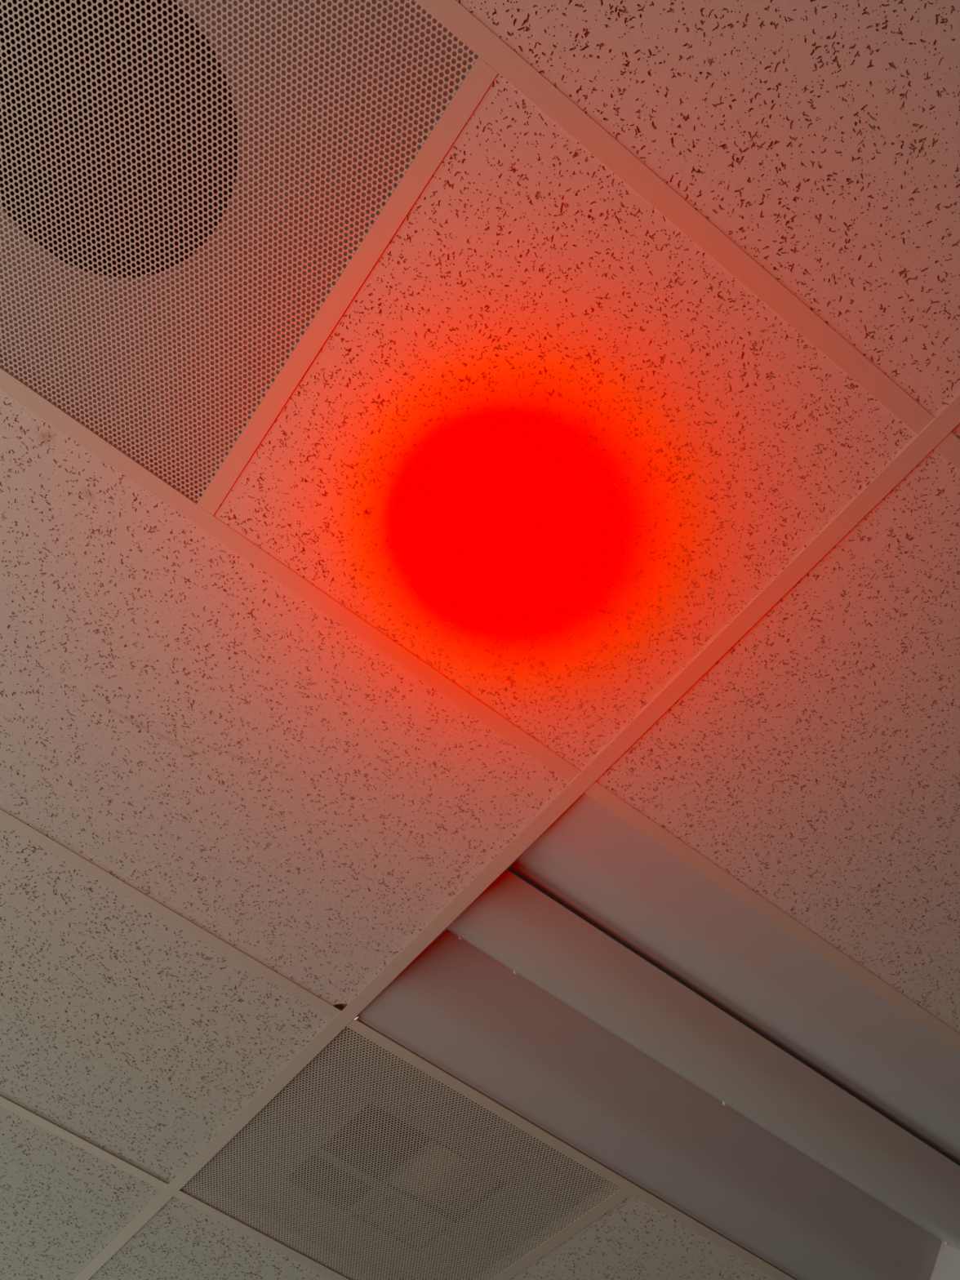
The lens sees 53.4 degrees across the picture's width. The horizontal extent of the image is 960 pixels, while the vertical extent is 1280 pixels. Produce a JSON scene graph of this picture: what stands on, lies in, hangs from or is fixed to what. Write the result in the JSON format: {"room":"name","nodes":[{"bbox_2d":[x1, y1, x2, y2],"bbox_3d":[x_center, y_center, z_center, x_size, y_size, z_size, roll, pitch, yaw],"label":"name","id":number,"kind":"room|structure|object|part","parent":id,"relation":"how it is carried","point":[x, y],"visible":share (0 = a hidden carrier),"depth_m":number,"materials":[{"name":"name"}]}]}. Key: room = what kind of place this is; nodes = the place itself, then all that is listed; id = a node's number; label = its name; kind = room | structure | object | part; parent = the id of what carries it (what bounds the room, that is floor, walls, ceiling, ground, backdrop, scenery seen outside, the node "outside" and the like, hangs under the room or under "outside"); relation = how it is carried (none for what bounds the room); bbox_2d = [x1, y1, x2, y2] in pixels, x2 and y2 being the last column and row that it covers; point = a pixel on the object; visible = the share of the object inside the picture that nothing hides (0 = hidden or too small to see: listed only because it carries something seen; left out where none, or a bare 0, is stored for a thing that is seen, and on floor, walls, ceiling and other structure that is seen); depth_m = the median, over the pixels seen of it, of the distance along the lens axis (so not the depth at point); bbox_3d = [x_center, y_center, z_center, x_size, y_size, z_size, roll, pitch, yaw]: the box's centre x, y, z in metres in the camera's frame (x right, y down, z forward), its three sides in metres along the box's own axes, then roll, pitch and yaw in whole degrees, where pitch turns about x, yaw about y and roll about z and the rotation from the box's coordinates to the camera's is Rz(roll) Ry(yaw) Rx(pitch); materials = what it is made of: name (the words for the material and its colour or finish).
{"room":"office","nodes":[
{"label":"office","id":0,"kind":"room"},
{"bbox_2d":[0,0,959,1279],"bbox_3d":[-0.028,0.345,1.550,3.038,0.271,3.648,35,-65,-11],"label":"ceiling","id":1,"kind":"structure","parent":0,"point":[615,460],"depth_m":1.21,"materials":[{"name":"tile"}]},
{"bbox_2d":[0,0,484,503],"bbox_3d":[-0.401,-0.572,1.071,0.606,0.159,0.600,35,-65,-11],"label":"ceiling vent","id":2,"kind":"object","parent":1,"relation":"in","point":[185,185],"visible":1,"depth_m":1.05,"materials":[{"name":"white metal"}]},
{"bbox_2d":[179,1026,620,1279],"bbox_3d":[-0.152,0.966,1.808,0.606,0.149,0.600,35,-65,-11],"label":"ceiling vent","id":3,"kind":"object","parent":1,"relation":"in","point":[366,1165],"visible":1,"depth_m":1.74,"materials":[{"name":"white metal"}]},
{"bbox_3d":[-0.205,1.072,1.821,0.032,0.005,0.104,35,-65,-11],"label":"deflector blade","id":4,"kind":"part","parent":3,"relation":"part of","materials":[{"name":"grey metal"}]},
{"bbox_3d":[-0.179,1.090,1.827,0.032,0.005,0.104,35,-65,-11],"label":"deflector blade","id":5,"kind":"part","parent":3,"relation":"part of","materials":[{"name":"grey metal"}]},
{"bbox_3d":[-0.153,1.109,1.834,0.032,0.005,0.104,35,-65,-11],"label":"deflector blade","id":6,"kind":"part","parent":3,"relation":"part of","materials":[{"name":"grey metal"}]},
{"bbox_3d":[-0.128,1.127,1.840,0.032,0.005,0.104,35,-65,-11],"label":"deflector blade","id":7,"kind":"part","parent":3,"relation":"part of","materials":[{"name":"grey metal"}]},
{"bbox_3d":[-0.114,0.968,1.755,0.033,0.003,0.155,35,-65,-11],"label":"deflector blade","id":8,"kind":"part","parent":3,"relation":"part of","materials":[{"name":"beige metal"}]},
{"bbox_3d":[-0.102,1.145,1.847,0.032,0.005,0.104,35,-65,-11],"label":"deflector blade","id":9,"kind":"part","parent":3,"relation":"part of","materials":[{"name":"grey metal"}]},
{"bbox_3d":[-0.088,0.985,1.763,0.033,0.004,0.155,35,-65,-11],"label":"deflector blade","id":10,"kind":"part","parent":3,"relation":"part of","materials":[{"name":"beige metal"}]},
{"bbox_3d":[-0.062,1.002,1.771,0.033,0.005,0.155,35,-65,-11],"label":"deflector blade","id":11,"kind":"part","parent":3,"relation":"part of","materials":[{"name":"metal"}]},
{"bbox_3d":[-0.036,1.020,1.779,0.032,0.007,0.155,35,-65,-11],"label":"deflector blade","id":12,"kind":"part","parent":3,"relation":"part of","materials":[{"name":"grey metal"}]},
{"bbox_3d":[-0.010,1.037,1.788,0.032,0.008,0.155,35,-65,-11],"label":"deflector blade","id":13,"kind":"part","parent":3,"relation":"part of","materials":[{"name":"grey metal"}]},
{"bbox_2d":[353,792,959,1279],"bbox_3d":[0.451,0.727,1.599,1.209,0.112,0.598,35,-65,-11],"label":"light fixture","id":14,"kind":"object","parent":1,"relation":"attached to","point":[603,991],"visible":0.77,"depth_m":1.56,"materials":[{"name":"white metal"}]},
{"bbox_3d":[-0.103,0.512,1.541,0.056,0.086,0.285,35,-65,-11],"label":"plate","id":15,"kind":"part","parent":14,"relation":"part of","materials":[{"name":"white metal"}]},
{"bbox_3d":[0.083,0.295,1.413,0.056,0.086,0.285,35,-65,-11],"label":"plate","id":16,"kind":"part","parent":14,"relation":"part of","materials":[{"name":"white metal"}]},
{"bbox_3d":[0.358,0.839,1.657,1.203,0.086,0.285,35,-65,-11],"label":"reflector panel","id":17,"kind":"part","parent":14,"relation":"part of","materials":[{"name":"white metal"}]},
{"bbox_3d":[0.543,0.622,1.529,1.203,0.086,0.285,35,-65,-11],"label":"reflector panel","id":18,"kind":"part","parent":14,"relation":"part of","materials":[{"name":"white metal"}]},
{"bbox_3d":[0.818,1.167,1.771,0.056,0.086,0.285,35,-65,-11],"label":"plate","id":19,"kind":"part","parent":14,"relation":"part of","materials":[{"name":"white metal"}]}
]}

